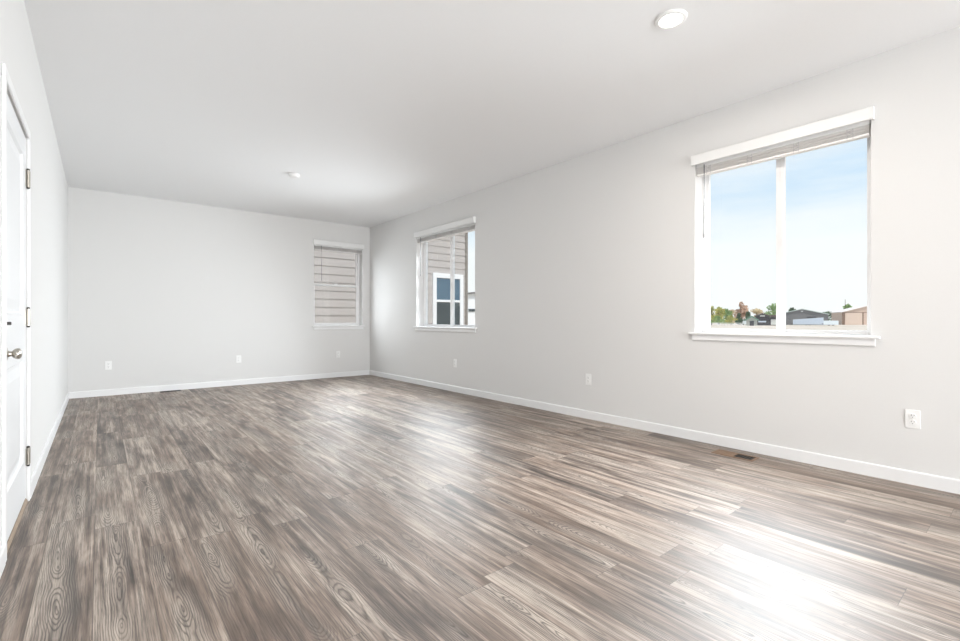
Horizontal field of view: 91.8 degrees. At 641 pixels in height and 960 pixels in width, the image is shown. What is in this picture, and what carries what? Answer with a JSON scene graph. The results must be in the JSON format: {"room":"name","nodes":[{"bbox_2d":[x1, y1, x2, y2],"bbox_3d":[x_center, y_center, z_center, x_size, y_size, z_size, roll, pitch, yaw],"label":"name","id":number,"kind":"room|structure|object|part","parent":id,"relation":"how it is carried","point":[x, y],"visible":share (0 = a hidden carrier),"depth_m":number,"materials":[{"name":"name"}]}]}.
{"room":"empty living room","nodes":[
{"label":"empty living room","id":0,"kind":"room"},
{"bbox_2d":[0,0,67,546],"bbox_3d":[-0.897,-0.150,0.440,0.200,3.540,14.218,0,0,-39],"label":"wall","id":1,"kind":"structure","parent":0,"point":[49,187],"depth_m":3.21,"materials":[{"name":"paint"}]},
{"bbox_2d":[0,545,5,577],"bbox_3d":[0.790,0.978,-1.453,0.013,0.083,8.750,0,0,-39],"label":"baseboard","id":2,"kind":"structure","parent":1,"relation":"attached to","point":[3,547],"depth_m":1.89,"materials":[{"name":"white paint"}]},
{"bbox_2d":[1,63,30,560],"bbox_3d":[-2.336,-0.025,2.239,0.251,2.089,0.925,0,0,-39],"label":"door","id":3,"kind":"structure","parent":1,"relation":"in","point":[14,501],"depth_m":2.26,"materials":[{"name":"white paint"}]},
{"bbox_3d":[-1.996,0.000,1.951,0.012,2.039,0.048,0,0,-39],"label":"casing","id":4,"kind":"part","parent":3,"relation":"part of","materials":[{"name":"white paint"}]},
{"bbox_3d":[-2.040,0.149,2.032,0.055,0.066,0.066,0,0,-39],"label":"knob","id":5,"kind":"part","parent":3,"relation":"part of","materials":[{"name":"silver metal"}]},
{"bbox_3d":[-2.274,-1.044,2.290,0.012,0.050,0.925,0,0,-39],"label":"casing","id":6,"kind":"part","parent":3,"relation":"part of","materials":[{"name":"white paint"}]},
{"bbox_3d":[-2.299,-0.010,2.270,0.044,2.004,0.819,0,0,-39],"label":"panel","id":7,"kind":"part","parent":3,"relation":"part of","materials":[{"name":"white paint"}]},
{"bbox_3d":[-2.552,0.000,2.630,0.012,2.039,0.048,0,0,-39],"label":"casing","id":8,"kind":"part","parent":3,"relation":"part of","materials":[{"name":"white paint"}]},
{"bbox_2d":[31,392,68,496],"bbox_3d":[-3.942,0.978,4.329,0.013,0.083,4.343,0,0,-39],"label":"baseboard","id":9,"kind":"structure","parent":1,"relation":"attached to","point":[37,471],"depth_m":3.44,"materials":[{"name":"white paint"}]},
{"bbox_2d":[68,187,369,391],"bbox_3d":[-3.831,-0.150,7.355,4.416,3.540,0.200,0,0,-39],"label":"wall","id":10,"kind":"structure","parent":0,"point":[167,292],"depth_m":6.88,"materials":[{"name":"paint"}]},
{"bbox_2d":[105,361,111,369],"bbox_3d":[-5.003,0.615,6.260,0.071,0.115,0.009,0,0,-39],"label":"wall outlet","id":11,"kind":"object","parent":10,"relation":"attached to","point":[108,364],"visible":1,"depth_m":6.26,"materials":[{"name":"white plastic"}]},
{"bbox_2d":[69,370,368,398],"bbox_3d":[-3.686,0.978,7.336,4.190,0.083,0.013,0,0,-39],"label":"baseboard","id":12,"kind":"structure","parent":10,"relation":"attached to","point":[95,393],"depth_m":6.97,"materials":[{"name":"white paint"}]},
{"bbox_2d":[236,355,240,362],"bbox_3d":[-3.772,0.615,7.268,0.071,0.115,0.009,0,0,-39],"label":"wall outlet","id":13,"kind":"object","parent":10,"relation":"attached to","point":[238,358],"visible":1,"depth_m":7.26,"materials":[{"name":"white plastic"}]},
{"bbox_2d":[312,247,364,329],"bbox_3d":[-2.568,-0.579,8.363,0.973,1.503,0.229,0,0,-39],"label":"window","id":14,"kind":"structure","parent":10,"relation":"in","point":[317,326],"depth_m":8.48,"materials":[{"name":"white plastic"}]},
{"bbox_3d":[-2.626,-0.951,8.436,0.835,0.698,0.028,0,0,-39],"label":"sash","id":15,"kind":"part","parent":14,"relation":"part of","materials":[{"name":"clear glass"}]},
{"bbox_3d":[-2.609,-0.273,8.414,0.835,0.730,0.024,0,0,-39],"label":"sash","id":16,"kind":"part","parent":14,"relation":"part of","materials":[{"name":"white plastic"}]},
{"bbox_2d":[313,239,363,280],"bbox_3d":[-2.522,-1.031,8.307,0.929,0.702,0.097,0,0,-39],"label":"window blind","id":17,"kind":"object","parent":14,"relation":"attached to","point":[324,245],"visible":1,"depth_m":8.25,"materials":[{"name":"white plastic"}]},
{"bbox_3d":[-2.536,-1.220,8.325,0.873,0.016,0.050,0,0,-39],"label":"rail","id":18,"kind":"part","parent":17,"relation":"part of","materials":[{"name":"white plastic"}]},
{"bbox_3d":[-2.547,0.114,8.337,0.973,0.018,0.162,0,0,-39],"label":"sill","id":19,"kind":"part","parent":14,"relation":"part of","materials":[{"name":"white paint"}]},
{"bbox_2d":[0,375,959,640],"bbox_3d":[0.748,1.120,1.916,4.216,0.200,14.018,0,0,-39],"label":"floor","id":20,"kind":"structure","parent":0,"point":[360,507],"depth_m":2.20,"materials":[{"name":"laminate"}]},
{"bbox_2d":[711,449,758,460],"bbox_3d":[1.919,1.018,3.501,0.135,0.004,0.290,0,0,-39],"label":"floor vent","id":21,"kind":"object","parent":20,"relation":"in","point":[719,451],"visible":1,"depth_m":3.49,"materials":[{"name":"beige metal"}]},
{"bbox_2d":[24,0,959,227],"bbox_3d":[0.748,-1.820,1.916,4.216,0.200,14.018,0,0,-39],"label":"ceiling","id":22,"kind":"structure","parent":0,"point":[384,111],"depth_m":3.31,"materials":[{"name":"paint"}]},
{"bbox_2d":[288,173,299,178],"bbox_3d":[-2.199,-1.701,5.501,0.132,0.038,0.132,0,0,-39],"label":"smoke detector","id":23,"kind":"object","parent":22,"relation":"attached to","point":[291,175],"visible":1,"depth_m":5.46,"materials":[{"name":"white plastic"}]},
{"bbox_2d":[654,9,687,29],"bbox_3d":[1.091,-1.714,2.657,0.176,0.013,0.176,0,0,-39],"label":"recessed light","id":24,"kind":"object","parent":22,"relation":"in","point":[672,18],"visible":1,"depth_m":2.64,"materials":[{"name":"white plastic"}]},
{"bbox_2d":[370,26,959,479],"bbox_3d":[2.457,-0.150,3.314,0.200,3.540,14.418,0,0,-39],"label":"wall","id":25,"kind":"structure","parent":0,"point":[589,263],"depth_m":3.98,"materials":[{"name":"paint"}]},
{"bbox_2d":[413,236,476,332],"bbox_3d":[-0.475,-0.579,6.868,0.229,1.503,1.583,0,0,-39],"label":"window","id":26,"kind":"structure","parent":25,"relation":"in","point":[452,327],"depth_m":6.91,"materials":[{"name":"white plastic"}]},
{"bbox_3d":[-0.637,-0.604,7.169,0.024,1.393,0.760,0,0,-39],"label":"sliding sash","id":27,"kind":"part","parent":26,"relation":"part of","materials":[{"name":"clear glass"}]},
{"bbox_2d":[414,216,475,275],"bbox_3d":[-0.531,-1.031,6.822,0.096,0.702,1.523,0,0,-39],"label":"window blind","id":28,"kind":"object","parent":26,"relation":"attached to","point":[466,225],"visible":0.95,"depth_m":6.75,"materials":[{"name":"white plastic"}]},
{"bbox_3d":[-0.514,-1.220,6.838,0.050,0.016,1.467,0,0,-39],"label":"rail","id":29,"kind":"part","parent":28,"relation":"part of","materials":[{"name":"white plastic"}]},
{"bbox_3d":[-0.501,0.114,6.847,0.162,0.018,1.583,0,0,-39],"label":"sill","id":30,"kind":"part","parent":26,"relation":"part of","materials":[{"name":"white paint"}]},
{"bbox_3d":[-0.175,-0.604,6.648,0.028,1.393,0.706,0,0,-39],"label":"fixed sash","id":31,"kind":"part","parent":26,"relation":"part of","materials":[{"name":"white plastic"}]},
{"bbox_2d":[586,374,590,384],"bbox_3d":[1.116,0.615,4.789,0.009,0.115,0.071,0,0,-39],"label":"wall outlet","id":32,"kind":"object","parent":25,"relation":"attached to","point":[588,376],"visible":1,"depth_m":4.78,"materials":[{"name":"white plastic"}]},
{"bbox_2d":[369,370,959,493],"bbox_3d":[2.375,0.978,3.247,0.013,0.083,14.018,0,0,-39],"label":"baseboard","id":33,"kind":"structure","parent":25,"relation":"attached to","point":[941,483],"depth_m":3.66,"materials":[{"name":"white paint"}]},
{"bbox_2d":[688,126,880,345],"bbox_3d":[2.251,-0.579,3.536,0.229,1.503,1.254,0,0,-39],"label":"window","id":34,"kind":"structure","parent":25,"relation":"in","point":[791,336],"depth_m":3.56,"materials":[{"name":"white plastic"}]},
{"bbox_3d":[2.141,-0.604,3.774,0.024,1.393,0.595,0,0,-39],"label":"sliding sash","id":35,"kind":"part","parent":34,"relation":"part of","materials":[{"name":"clear glass"}]},
{"bbox_2d":[691,106,874,237],"bbox_3d":[2.195,-1.031,3.491,0.097,0.702,1.194,0,0,-39],"label":"window blind","id":36,"kind":"object","parent":34,"relation":"attached to","point":[855,125],"visible":1,"depth_m":3.40,"materials":[{"name":"white plastic"}]},
{"bbox_3d":[2.212,-1.220,3.506,0.050,0.016,1.138,0,0,-39],"label":"rail","id":37,"kind":"part","parent":36,"relation":"part of","materials":[{"name":"white plastic"}]},
{"bbox_3d":[2.225,0.114,3.515,0.162,0.018,1.254,0,0,-39],"label":"sill","id":38,"kind":"part","parent":34,"relation":"part of","materials":[{"name":"white paint"}]},
{"bbox_3d":[2.499,-0.604,3.380,0.028,1.393,0.541,0,0,-39],"label":"fixed sash","id":39,"kind":"part","parent":34,"relation":"part of","materials":[{"name":"clear glass"}]},
{"bbox_2d":[905,409,920,428],"bbox_3d":[2.679,0.615,2.878,0.009,0.115,0.071,0,0,-39],"label":"wall outlet","id":40,"kind":"object","parent":25,"relation":"attached to","point":[912,417],"visible":1,"depth_m":2.88,"materials":[{"name":"white plastic"}]},
{"bbox_2d":[909,413,915,418],"bbox_3d":[2.677,0.595,2.877,0.003,0.034,0.034,0,0,-39],"label":"receptacle","id":41,"kind":"object","parent":40,"relation":"attached to","point":[911,415],"depth_m":2.88,"materials":[{"name":"white plastic"}]},
{"label":"outside","id":42,"kind":"structure","parent":0,"visible":0},
{"bbox_2d":[711,322,866,333],"bbox_3d":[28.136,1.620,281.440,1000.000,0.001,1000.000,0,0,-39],"label":"ground","id":43,"kind":"structure","parent":42,"point":[714,325],"depth_m":98.16,"materials":[{"name":"white"}]},
{"bbox_2d":[314,233,467,325],"bbox_3d":[-7.742,-2.680,12.304,12.400,8.600,9.850,0,0,-39],"label":"house","id":44,"kind":"structure","parent":43,"relation":"on","point":[332,304],"depth_m":11.66,"materials":[{"name":"beige"}]},
{"bbox_3d":[-0.824,-0.790,12.029,0.740,0.560,0.006,0,0,-39],"label":"pane","id":45,"kind":"part","parent":44,"relation":"part of","materials":[{"name":"blue glass"}]},
{"bbox_3d":[-0.824,-0.085,12.029,0.740,0.750,0.006,0,0,-39],"label":"pane","id":46,"kind":"part","parent":44,"relation":"part of","materials":[{"name":"grey glass"}]},
{"bbox_2d":[468,292,474,324],"bbox_3d":[-0.645,-0.568,50.000,6.500,4.375,8.500,0,0,-1],"label":"house","id":47,"kind":"structure","parent":43,"relation":"on","point":[471,295],"depth_m":46.00,"materials":[{"name":"grey"}]},
{"bbox_2d":[711,306,716,324],"bbox_3d":[74.143,-1.458,150.151,4.743,6.197,5.112,0,0,-39],"label":"tree","id":48,"kind":"object","parent":43,"relation":"on","point":[712,308],"visible":0.33,"depth_m":149.50,"materials":[{"name":"green plant"}]},
{"bbox_2d":[712,316,725,323],"bbox_3d":[72.345,0.188,141.337,4.970,2.899,4.652,0,0,-39],"label":"tree","id":49,"kind":"object","parent":43,"relation":"on","point":[719,320],"visible":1,"depth_m":140.82,"materials":[{"name":"green plant"}]},
{"bbox_2d":[713,307,726,323],"bbox_3d":[83.892,-1.514,162.021,5.649,6.311,5.710,0,0,-39],"label":"tree","id":50,"kind":"object","parent":43,"relation":"on","point":[720,312],"visible":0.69,"depth_m":161.49,"materials":[{"name":"green plant"}]},
{"bbox_2d":[723,308,732,321],"bbox_3d":[91.337,-1.331,172.094,4.583,5.943,4.236,0,0,-39],"label":"tree","id":51,"kind":"object","parent":43,"relation":"on","point":[728,312],"visible":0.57,"depth_m":171.15,"materials":[{"name":"green plant"}]},
{"bbox_2d":[724,315,737,324],"bbox_3d":[77.505,0.077,144.196,4.264,3.117,3.854,0,0,-39],"label":"tree","id":52,"kind":"object","parent":43,"relation":"on","point":[728,318],"visible":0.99,"depth_m":143.82,"materials":[{"name":"green plant"}]},
{"bbox_2d":[734,313,743,324],"bbox_3d":[83.417,-0.343,149.777,2.900,3.953,2.956,0,0,-39],"label":"tree","id":53,"kind":"object","parent":43,"relation":"on","point":[738,316],"visible":0.91,"depth_m":149.75,"materials":[{"name":"green plant"}]},
{"bbox_2d":[734,302,748,318],"bbox_3d":[97.938,-2.610,174.116,4.663,8.503,5.321,0,0,-39],"label":"tree","id":54,"kind":"object","parent":43,"relation":"on","point":[743,309],"visible":0.81,"depth_m":173.42,"materials":[{"name":"red plant"}]},
{"bbox_2d":[743,311,750,320],"bbox_3d":[93.349,-0.719,162.226,3.060,4.706,2.766,0,0,-39],"label":"tree","id":55,"kind":"object","parent":43,"relation":"on","point":[748,314],"visible":0.7,"depth_m":161.65,"materials":[{"name":"green plant"}]},
{"bbox_2d":[745,316,758,325],"bbox_3d":[75.585,0.245,129.295,3.300,2.749,3.700,0,0,30],"label":"shed","id":56,"kind":"object","parent":43,"relation":"on","point":[751,321],"visible":1,"depth_m":127.97,"materials":[{"name":"green metal"}]},
{"bbox_2d":[750,308,763,316],"bbox_3d":[104.619,-1.425,176.493,6.752,6.144,6.698,0,0,-39],"label":"tree","id":57,"kind":"object","parent":43,"relation":"on","point":[757,311],"visible":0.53,"depth_m":175.12,"materials":[{"name":"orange plant"}]},
{"bbox_2d":[754,313,775,325],"bbox_3d":[83.525,-0.155,135.588,6.050,3.550,5.700,0,0,31],"label":"house","id":58,"kind":"structure","parent":43,"relation":"on","point":[764,319],"depth_m":133.49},
{"bbox_3d":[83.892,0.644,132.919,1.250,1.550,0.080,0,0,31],"label":"garage door","id":59,"kind":"part","parent":58,"relation":"part of","materials":[{"name":"white metal"}]},
{"bbox_2d":[764,303,775,314],"bbox_3d":[110.916,-2.301,175.938,7.403,7.997,6.098,0,0,-39],"label":"tree","id":60,"kind":"object","parent":43,"relation":"on","point":[772,307],"visible":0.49,"depth_m":175.29,"materials":[{"name":"green plant"}]},
{"bbox_2d":[791,317,823,324],"bbox_3d":[97.880,0.464,139.135,7.870,2.311,2.540,0,0,35],"label":"box trailer","id":61,"kind":"object","parent":43,"relation":"on","point":[810,321],"visible":0.91,"depth_m":137.79,"materials":[{"name":"metal"}]},
{"bbox_2d":[786,309,829,324],"bbox_3d":[104.530,-0.954,150.933,13.800,5.146,12.600,0,0,35],"label":"barn","id":62,"kind":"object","parent":43,"relation":"on","point":[800,313],"visible":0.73,"depth_m":145.93,"materials":[{"name":"grey metal"}]},
{"bbox_2d":[824,321,838,325],"bbox_3d":[98.703,0.917,131.117,3.805,1.404,2.540,0,0,37],"label":"box trailer","id":63,"kind":"object","parent":43,"relation":"on","point":[828,323],"visible":1,"depth_m":129.92,"materials":[{"name":"metal"}]},
{"bbox_2d":[843,304,851,308],"bbox_3d":[148.797,-2.523,187.714,4.977,8.330,5.670,0,0,-39],"label":"tree","id":64,"kind":"object","parent":43,"relation":"on","point":[846,306],"visible":0.23,"depth_m":187.56,"materials":[{"name":"green plant"}]},
{"bbox_2d":[830,306,866,324],"bbox_3d":[126.629,-1.424,155.085,13.300,6.088,11.700,0,0,22],"label":"metal building","id":65,"kind":"structure","parent":43,"relation":"on","point":[853,315],"depth_m":151.48,"materials":[{"name":"beige metal"}]},
{"bbox_3d":[119.001,-0.421,152.248,0.740,4.081,0.060,0,0,22],"label":"corner trim","id":66,"kind":"part","parent":65,"relation":"part of","materials":[{"name":"brown metal"}]},
{"bbox_3d":[121.508,-0.371,151.193,4.500,3.881,0.100,0,0,22],"label":"sliding door","id":67,"kind":"part","parent":65,"relation":"part of","materials":[{"name":"beige metal"}]}
]}

